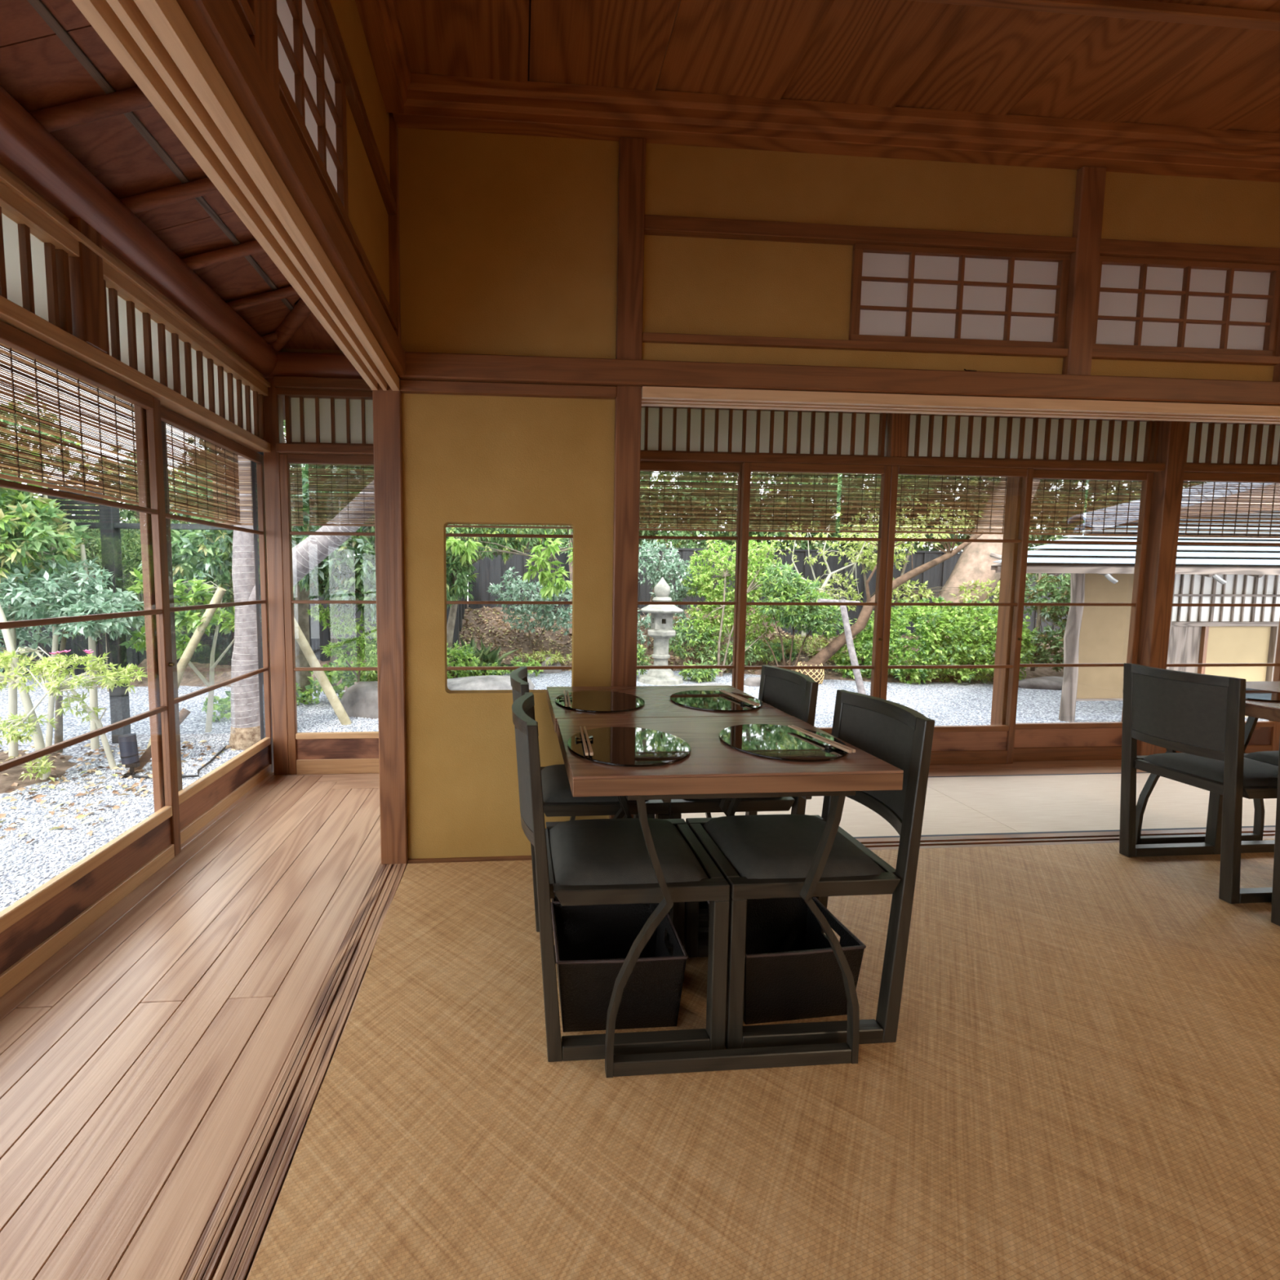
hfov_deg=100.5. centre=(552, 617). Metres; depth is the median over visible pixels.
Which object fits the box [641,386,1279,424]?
lintel
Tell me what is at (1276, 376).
post
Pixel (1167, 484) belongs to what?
post
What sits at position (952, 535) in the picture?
tree
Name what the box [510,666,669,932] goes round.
dining chair
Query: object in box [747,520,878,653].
bare tree
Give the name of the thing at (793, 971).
storage basket
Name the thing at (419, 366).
wooden beam
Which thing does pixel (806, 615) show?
shrub
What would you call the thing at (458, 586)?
tree
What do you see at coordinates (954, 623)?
round bush
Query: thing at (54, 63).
ceiling
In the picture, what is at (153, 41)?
lintel
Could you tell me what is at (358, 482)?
bamboo blind
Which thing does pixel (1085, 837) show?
door track
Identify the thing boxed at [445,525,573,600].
tree
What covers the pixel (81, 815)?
leaf litter
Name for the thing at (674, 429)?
window
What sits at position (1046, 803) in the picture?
mat
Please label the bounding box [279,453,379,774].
door
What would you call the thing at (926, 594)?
trees
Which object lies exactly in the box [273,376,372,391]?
rail
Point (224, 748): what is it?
cable
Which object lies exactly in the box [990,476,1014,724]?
post
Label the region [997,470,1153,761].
door
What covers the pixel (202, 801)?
door
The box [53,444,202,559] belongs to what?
tree
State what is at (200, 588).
tree
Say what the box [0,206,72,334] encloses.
window
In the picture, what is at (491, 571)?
trees
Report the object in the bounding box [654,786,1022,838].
mat
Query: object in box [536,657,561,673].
boulder
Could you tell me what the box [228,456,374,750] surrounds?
tree
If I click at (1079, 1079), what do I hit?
woven mat
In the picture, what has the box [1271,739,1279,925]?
dining chair
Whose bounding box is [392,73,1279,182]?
ceiling beam
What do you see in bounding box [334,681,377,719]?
boulder
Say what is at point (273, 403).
post
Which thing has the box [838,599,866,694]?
support pole
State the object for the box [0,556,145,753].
evergreen shrub
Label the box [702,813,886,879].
seat cushion
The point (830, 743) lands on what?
chopstick
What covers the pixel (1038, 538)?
tree
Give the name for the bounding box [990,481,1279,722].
building
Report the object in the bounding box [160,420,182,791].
post
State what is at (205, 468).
bamboo blind
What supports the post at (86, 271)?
on the window at (134, 339)
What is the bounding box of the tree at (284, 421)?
[168,420,345,543]
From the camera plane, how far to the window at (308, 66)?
1.25 m
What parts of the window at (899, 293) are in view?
paper pane, paper pane, paper pane, paper pane, paper pane, paper pane, rail, rail, paper pane, paper pane, paper pane, paper pane, paper pane, paper pane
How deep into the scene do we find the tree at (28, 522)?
4.32 m
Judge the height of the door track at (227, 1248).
0.032 m
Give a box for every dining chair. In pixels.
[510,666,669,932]
[511,692,729,1062]
[647,665,818,916]
[684,689,934,1048]
[1119,662,1278,903]
[1240,751,1279,853]
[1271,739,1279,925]
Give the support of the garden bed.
on the gravel yard
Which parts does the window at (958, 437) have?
rail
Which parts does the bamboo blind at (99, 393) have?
rod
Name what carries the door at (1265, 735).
on the rail at (1120, 759)
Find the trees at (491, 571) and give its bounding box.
[467,546,1069,636]
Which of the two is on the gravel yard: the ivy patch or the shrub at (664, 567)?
the ivy patch
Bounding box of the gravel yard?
[0,670,1268,911]
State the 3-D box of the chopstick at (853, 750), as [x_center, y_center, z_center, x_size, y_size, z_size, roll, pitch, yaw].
[0.689,0.306,1.355,0.008,0.007,0.222,-1,5,-13]
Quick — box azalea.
[306,603,377,682]
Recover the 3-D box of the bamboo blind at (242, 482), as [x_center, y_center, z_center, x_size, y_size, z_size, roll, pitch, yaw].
[-1.813,-0.841,3.237,0.530,0.540,0.015,0,4,-4]
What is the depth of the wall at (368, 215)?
1.61 m
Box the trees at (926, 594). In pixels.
[850,524,999,642]
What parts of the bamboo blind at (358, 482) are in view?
rod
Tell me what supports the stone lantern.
on the gravel yard
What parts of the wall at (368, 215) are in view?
plaster panel, plaster panel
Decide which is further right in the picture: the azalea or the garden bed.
the azalea
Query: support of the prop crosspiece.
attached to the support pole at (857, 674)
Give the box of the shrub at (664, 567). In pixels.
[636,538,705,650]
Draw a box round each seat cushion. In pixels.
[541,764,636,802]
[548,817,708,895]
[698,796,781,799]
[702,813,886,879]
[1142,752,1278,786]
[1244,751,1279,765]
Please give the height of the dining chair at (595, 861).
0.795 m
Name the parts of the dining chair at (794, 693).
leg, leg, floor rail, rail, leg, panel, rail, leg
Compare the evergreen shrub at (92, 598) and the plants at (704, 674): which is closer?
the evergreen shrub at (92, 598)
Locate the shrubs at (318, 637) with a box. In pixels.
[0,559,457,675]
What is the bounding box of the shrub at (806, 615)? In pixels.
[751,558,853,671]
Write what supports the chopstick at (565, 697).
on the place mat at (593, 701)
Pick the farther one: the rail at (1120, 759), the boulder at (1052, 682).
the boulder at (1052, 682)
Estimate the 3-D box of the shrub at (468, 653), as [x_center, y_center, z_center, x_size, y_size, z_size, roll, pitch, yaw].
[-0.983,0.673,8.295,1.879,0.698,0.639,-1,4,-22]
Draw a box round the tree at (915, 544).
[767,472,959,551]
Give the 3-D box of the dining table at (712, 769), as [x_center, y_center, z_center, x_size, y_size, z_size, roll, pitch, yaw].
[0.391,0.669,1.399,0.735,0.700,0.470,0,4,-4]
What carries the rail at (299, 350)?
on the beam at (288, 363)
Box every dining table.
[546,685,791,927]
[556,715,903,1078]
[1122,680,1279,904]
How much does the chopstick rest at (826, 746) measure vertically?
0.008 m
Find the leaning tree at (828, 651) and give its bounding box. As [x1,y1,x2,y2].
[795,502,983,684]
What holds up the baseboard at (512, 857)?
attached to the wall at (508, 243)
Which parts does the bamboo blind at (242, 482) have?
rod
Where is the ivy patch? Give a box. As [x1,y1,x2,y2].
[201,656,377,721]
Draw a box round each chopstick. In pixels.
[563,690,567,706]
[566,690,571,706]
[579,726,588,755]
[583,726,593,755]
[719,689,756,706]
[722,689,759,706]
[787,724,851,752]
[791,724,855,752]
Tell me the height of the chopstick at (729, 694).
0.007 m
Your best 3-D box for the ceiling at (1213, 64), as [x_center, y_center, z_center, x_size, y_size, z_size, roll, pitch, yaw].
[2.965,-1.675,-0.497,6.754,0.053,5.260,0,4,-4]
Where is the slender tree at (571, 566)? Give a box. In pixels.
[560,537,573,633]
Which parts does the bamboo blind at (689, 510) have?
rod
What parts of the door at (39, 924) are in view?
rail, kick panel, sill rail, rail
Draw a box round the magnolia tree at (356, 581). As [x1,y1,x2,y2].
[137,457,451,702]
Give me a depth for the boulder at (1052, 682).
7.82 m
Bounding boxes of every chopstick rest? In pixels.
[575,735,593,740]
[824,744,835,749]
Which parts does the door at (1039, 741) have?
rail, kick panel, sill rail, rail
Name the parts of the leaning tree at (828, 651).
trunk guard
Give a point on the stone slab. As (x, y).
(486, 682)
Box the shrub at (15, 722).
[0,604,147,781]
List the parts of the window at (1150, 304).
paper pane, paper pane, paper pane, paper pane, paper pane, paper pane, rail, rail, paper pane, paper pane, paper pane, paper pane, paper pane, paper pane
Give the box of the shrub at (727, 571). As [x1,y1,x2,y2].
[680,534,778,676]
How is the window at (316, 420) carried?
on the window at (674, 429)
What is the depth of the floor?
1.32 m
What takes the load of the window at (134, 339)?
in the wall
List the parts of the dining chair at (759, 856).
leg, floor rail, rail, leg, rail, floor rail, rail, leg, rail, rail, panel, rail, leg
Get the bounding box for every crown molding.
[355,0,410,113]
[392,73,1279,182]
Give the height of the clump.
1.035 m
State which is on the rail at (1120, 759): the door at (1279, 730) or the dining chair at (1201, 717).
the door at (1279, 730)
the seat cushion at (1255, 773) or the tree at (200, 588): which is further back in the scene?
the tree at (200, 588)
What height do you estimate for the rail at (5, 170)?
0.053 m
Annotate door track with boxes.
[180,863,406,1279]
[855,826,1275,849]
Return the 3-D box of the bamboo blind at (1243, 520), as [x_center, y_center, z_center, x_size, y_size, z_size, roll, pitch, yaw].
[4.510,-0.832,3.659,1.715,0.539,0.015,0,4,-4]
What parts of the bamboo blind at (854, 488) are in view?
rod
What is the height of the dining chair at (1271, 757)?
0.795 m
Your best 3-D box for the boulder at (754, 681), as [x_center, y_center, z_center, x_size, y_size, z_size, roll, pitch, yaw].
[3.094,0.966,8.015,0.400,0.132,0.291,0,4,-4]
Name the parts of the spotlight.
stem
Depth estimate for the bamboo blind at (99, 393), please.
1.92 m
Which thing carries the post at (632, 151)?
on the floor
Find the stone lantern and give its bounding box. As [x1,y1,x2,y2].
[637,577,684,685]
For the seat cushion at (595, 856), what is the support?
on the dining chair at (595, 861)
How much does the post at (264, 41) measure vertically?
0.920 m
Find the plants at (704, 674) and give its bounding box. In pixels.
[636,617,799,683]
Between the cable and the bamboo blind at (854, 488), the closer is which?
the bamboo blind at (854, 488)
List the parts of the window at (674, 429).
rail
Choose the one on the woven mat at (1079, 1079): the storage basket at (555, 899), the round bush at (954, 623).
the storage basket at (555, 899)
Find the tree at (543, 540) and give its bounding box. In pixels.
[466,524,568,549]
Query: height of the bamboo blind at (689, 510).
0.540 m
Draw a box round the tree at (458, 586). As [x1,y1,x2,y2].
[445,524,573,675]
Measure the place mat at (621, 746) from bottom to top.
0.006 m
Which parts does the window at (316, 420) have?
rail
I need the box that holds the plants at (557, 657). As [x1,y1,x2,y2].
[516,617,864,666]
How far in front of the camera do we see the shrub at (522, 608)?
9.08 m
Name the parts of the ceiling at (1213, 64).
rod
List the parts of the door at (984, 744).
rail, rail, kick panel, sill rail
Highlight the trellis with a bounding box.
[38,480,347,743]
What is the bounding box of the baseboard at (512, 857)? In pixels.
[407,855,531,863]
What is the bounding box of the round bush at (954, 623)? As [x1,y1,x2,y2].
[831,595,1039,684]
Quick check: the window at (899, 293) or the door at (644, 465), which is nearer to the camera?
the window at (899, 293)
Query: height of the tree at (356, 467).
6.106 m
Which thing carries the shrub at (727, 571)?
on the gravel yard
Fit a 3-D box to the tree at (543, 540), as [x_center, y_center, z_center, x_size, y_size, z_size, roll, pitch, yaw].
[-0.434,-2.146,12.098,4.195,5.706,2.791,0,4,-4]
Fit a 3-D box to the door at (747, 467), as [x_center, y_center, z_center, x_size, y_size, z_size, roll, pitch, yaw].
[1.532,0.004,3.122,0.885,1.800,0.044,0,4,-4]
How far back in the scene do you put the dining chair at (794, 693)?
1.71 m
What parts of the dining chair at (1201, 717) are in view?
leg, rail, floor rail, rail, rail, panel, rail, leg, leg, floor rail, rail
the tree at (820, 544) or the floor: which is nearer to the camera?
the floor
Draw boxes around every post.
[68,217,107,353]
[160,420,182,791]
[247,0,279,96]
[251,452,274,772]
[263,377,289,775]
[372,112,408,865]
[608,137,645,818]
[884,413,908,457]
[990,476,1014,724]
[1062,166,1106,375]
[1137,420,1188,755]
[1272,313,1279,382]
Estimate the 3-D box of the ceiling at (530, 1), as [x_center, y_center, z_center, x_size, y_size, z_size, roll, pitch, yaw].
[2.218,-1.506,0.214,8.750,0.760,7.550,0,4,-4]
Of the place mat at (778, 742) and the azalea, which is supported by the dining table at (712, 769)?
the place mat at (778, 742)
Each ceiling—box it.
[0,0,341,351]
[282,0,1078,420]
[395,0,1279,133]
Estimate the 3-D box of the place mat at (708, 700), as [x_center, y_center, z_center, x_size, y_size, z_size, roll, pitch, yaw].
[0.561,0.285,1.825,0.305,0.006,0.305,0,4,-4]
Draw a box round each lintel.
[71,0,399,391]
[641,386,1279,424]
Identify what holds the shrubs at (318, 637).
on the gravel yard
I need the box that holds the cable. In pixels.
[127,745,226,777]
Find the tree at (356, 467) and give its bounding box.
[325,466,500,552]
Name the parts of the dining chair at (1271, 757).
floor rail, rail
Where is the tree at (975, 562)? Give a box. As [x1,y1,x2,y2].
[792,473,1041,652]
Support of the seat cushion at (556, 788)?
on the dining chair at (558, 800)
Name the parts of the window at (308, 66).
paper pane, paper pane, paper pane, paper pane, paper pane, rail, paper pane, paper pane, paper pane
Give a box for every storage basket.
[551,895,559,901]
[551,901,688,1031]
[706,897,866,1024]
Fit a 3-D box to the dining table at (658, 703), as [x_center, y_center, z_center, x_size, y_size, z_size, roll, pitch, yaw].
[0.356,0.634,1.871,0.735,0.700,0.470,0,4,-4]
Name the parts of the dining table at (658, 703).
leg, leg, leg, leg, leg, leg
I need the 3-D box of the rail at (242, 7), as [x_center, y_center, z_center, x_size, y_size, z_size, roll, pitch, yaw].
[-0.395,-0.841,-1.200,0.070,0.030,4.185,0,4,-4]
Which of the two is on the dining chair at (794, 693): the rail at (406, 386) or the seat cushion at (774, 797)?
the seat cushion at (774, 797)
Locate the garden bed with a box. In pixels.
[0,750,78,793]
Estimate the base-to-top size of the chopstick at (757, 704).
0.007 m
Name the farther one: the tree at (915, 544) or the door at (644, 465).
the tree at (915, 544)
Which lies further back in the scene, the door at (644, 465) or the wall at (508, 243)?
the door at (644, 465)
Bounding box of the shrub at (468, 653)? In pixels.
[446,640,543,679]
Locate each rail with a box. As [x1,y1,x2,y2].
[0,163,262,377]
[0,168,271,386]
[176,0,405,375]
[180,773,274,849]
[231,0,255,35]
[272,759,1121,776]
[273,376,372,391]
[280,348,343,353]
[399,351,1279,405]
[400,379,616,399]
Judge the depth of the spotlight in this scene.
4.12 m
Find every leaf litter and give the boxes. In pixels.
[0,740,235,844]
[450,605,974,678]
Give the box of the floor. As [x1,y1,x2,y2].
[0,760,1146,1279]
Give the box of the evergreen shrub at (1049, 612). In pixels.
[1023,573,1070,671]
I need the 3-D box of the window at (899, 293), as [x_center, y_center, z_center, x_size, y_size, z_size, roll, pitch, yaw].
[1.201,-1.280,2.075,1.730,0.454,0.075,0,4,-4]
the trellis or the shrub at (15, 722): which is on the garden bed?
the shrub at (15, 722)
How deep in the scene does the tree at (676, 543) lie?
11.31 m
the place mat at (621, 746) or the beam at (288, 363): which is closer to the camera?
the place mat at (621, 746)
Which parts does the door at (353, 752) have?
rail, sill rail, kick panel, rail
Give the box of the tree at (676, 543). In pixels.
[566,471,733,551]
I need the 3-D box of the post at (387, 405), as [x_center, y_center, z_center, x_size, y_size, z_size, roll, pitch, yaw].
[-0.621,-0.446,2.024,0.102,2.870,0.105,0,4,-4]
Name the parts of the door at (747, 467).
rail, sill rail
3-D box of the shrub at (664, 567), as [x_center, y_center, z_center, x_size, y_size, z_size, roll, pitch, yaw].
[1.709,-0.321,9.507,1.972,2.232,1.007,0,4,-4]
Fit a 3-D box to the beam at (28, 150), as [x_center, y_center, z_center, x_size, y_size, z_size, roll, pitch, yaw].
[-1.373,-1.178,-0.207,0.192,0.194,6.340,0,4,-4]
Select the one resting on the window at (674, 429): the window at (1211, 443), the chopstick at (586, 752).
the window at (1211, 443)
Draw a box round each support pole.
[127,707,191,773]
[146,586,226,748]
[293,617,351,724]
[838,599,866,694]
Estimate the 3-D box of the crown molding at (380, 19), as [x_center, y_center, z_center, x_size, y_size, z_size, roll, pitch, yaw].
[-0.364,-1.633,-0.746,0.090,0.111,5.200,0,4,-4]
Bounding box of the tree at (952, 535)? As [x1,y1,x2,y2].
[896,475,1092,551]
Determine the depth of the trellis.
4.90 m
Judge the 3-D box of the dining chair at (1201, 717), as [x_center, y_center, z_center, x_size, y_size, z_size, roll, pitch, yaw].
[2.525,0.591,1.994,0.506,0.795,0.345,0,4,-4]
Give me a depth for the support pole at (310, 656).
5.50 m
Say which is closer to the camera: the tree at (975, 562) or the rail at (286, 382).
the rail at (286, 382)
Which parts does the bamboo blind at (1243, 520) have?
rod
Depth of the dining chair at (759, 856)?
1.28 m
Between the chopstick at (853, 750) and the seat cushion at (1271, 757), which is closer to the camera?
the chopstick at (853, 750)
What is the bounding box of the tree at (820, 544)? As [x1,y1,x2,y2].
[667,472,848,551]
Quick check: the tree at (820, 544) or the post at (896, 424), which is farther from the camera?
the tree at (820, 544)
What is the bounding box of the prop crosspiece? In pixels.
[817,598,860,602]
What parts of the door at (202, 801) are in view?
rail, kick panel, sill rail, rail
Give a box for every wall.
[329,0,390,303]
[397,127,1279,858]
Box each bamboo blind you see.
[0,342,138,505]
[165,422,241,524]
[211,436,303,525]
[308,464,573,528]
[639,471,838,533]
[839,473,1086,535]
[1083,480,1279,537]
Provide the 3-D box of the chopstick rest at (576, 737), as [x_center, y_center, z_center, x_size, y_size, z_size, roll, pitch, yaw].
[0.081,0.308,1.352,0.044,0.008,0.014,0,4,-4]
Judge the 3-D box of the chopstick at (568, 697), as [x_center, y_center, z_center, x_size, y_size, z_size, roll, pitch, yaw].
[0.053,0.272,1.792,0.008,0.007,0.222,0,4,-1]
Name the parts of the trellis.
post, post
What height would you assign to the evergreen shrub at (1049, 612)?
1.953 m
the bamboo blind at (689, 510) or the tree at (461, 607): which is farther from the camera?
the tree at (461, 607)
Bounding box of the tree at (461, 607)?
[457,563,467,644]
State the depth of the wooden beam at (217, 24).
0.92 m
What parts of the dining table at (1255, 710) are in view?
leg, leg, leg, leg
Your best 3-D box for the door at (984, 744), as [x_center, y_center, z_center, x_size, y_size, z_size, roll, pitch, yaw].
[2.418,0.006,3.181,0.885,1.800,0.044,0,4,-4]
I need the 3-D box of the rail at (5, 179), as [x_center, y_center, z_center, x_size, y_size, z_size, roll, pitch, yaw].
[-1.365,-1.034,-0.252,0.090,0.022,6.230,0,4,-4]
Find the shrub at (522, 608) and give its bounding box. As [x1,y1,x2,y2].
[488,566,572,648]
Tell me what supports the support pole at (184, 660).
on the gravel yard
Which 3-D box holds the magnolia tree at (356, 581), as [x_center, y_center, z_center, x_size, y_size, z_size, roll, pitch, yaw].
[-2.697,-0.608,6.166,3.482,3.451,1.631,0,4,-4]
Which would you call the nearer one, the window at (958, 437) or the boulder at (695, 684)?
the window at (958, 437)
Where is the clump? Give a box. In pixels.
[450,634,519,675]
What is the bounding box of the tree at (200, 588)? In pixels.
[120,568,235,732]
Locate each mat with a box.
[247,838,1279,1279]
[555,690,644,712]
[567,726,690,767]
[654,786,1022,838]
[670,690,762,711]
[719,724,848,762]
[927,772,1276,834]
[1245,688,1279,702]
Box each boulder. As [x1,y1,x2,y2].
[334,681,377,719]
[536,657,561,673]
[680,683,728,685]
[743,676,760,686]
[1017,675,1062,689]
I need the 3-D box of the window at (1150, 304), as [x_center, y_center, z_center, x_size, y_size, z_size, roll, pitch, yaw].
[2.583,-1.279,2.167,0.840,0.454,0.075,0,4,-4]
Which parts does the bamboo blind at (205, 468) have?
rod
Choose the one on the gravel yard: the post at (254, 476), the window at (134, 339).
the post at (254, 476)
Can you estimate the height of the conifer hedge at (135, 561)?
2.842 m
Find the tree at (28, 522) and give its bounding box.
[0,394,99,756]
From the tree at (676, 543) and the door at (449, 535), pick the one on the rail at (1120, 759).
the door at (449, 535)
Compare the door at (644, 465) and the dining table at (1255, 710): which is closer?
the dining table at (1255, 710)
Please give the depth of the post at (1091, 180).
2.09 m
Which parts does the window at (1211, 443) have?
rail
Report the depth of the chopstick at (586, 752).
1.28 m
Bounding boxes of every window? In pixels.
[0,182,271,452]
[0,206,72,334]
[275,387,1279,474]
[276,0,397,329]
[284,395,373,444]
[642,214,1076,357]
[906,413,1159,462]
[1091,238,1279,365]
[1185,422,1279,465]
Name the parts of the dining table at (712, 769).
leg, leg, leg, leg, leg, leg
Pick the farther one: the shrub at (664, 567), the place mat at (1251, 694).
the shrub at (664, 567)
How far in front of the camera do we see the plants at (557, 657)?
9.07 m
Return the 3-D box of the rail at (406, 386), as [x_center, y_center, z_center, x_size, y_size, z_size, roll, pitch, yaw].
[-0.164,-0.860,2.013,0.806,0.040,0.092,0,4,-4]
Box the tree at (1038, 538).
[1027,480,1198,546]
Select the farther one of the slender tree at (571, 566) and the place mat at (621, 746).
the slender tree at (571, 566)
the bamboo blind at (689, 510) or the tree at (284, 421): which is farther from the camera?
the tree at (284, 421)
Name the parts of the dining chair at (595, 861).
panel, rail, rail, leg, leg, rail, floor rail, rail, floor rail, rail, leg, rail, leg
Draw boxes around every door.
[0,320,181,997]
[133,404,274,844]
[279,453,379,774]
[445,533,573,670]
[636,461,742,687]
[735,462,891,734]
[879,465,1033,764]
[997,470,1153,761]
[1158,472,1279,753]
[1277,729,1279,751]
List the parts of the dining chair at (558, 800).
panel, rail, leg, rail, leg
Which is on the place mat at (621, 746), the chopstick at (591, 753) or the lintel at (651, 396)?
the chopstick at (591, 753)
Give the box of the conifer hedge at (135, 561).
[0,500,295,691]
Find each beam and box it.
[0,85,277,377]
[262,351,363,378]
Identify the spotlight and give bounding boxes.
[118,733,140,777]
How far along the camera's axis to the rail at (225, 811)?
2.51 m
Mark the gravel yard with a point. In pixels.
(1044, 700)
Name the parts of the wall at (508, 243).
plaster panel, plaster panel, plaster panel, plaster panel, plaster panel, plaster panel, plaster panel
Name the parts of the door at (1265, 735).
rail, rail, sill rail, kick panel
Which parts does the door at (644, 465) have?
rail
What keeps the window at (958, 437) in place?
on the window at (674, 429)
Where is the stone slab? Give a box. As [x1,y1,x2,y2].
[447,675,534,690]
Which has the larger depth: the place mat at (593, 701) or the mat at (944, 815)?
the mat at (944, 815)
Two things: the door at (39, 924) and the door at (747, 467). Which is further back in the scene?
the door at (747, 467)

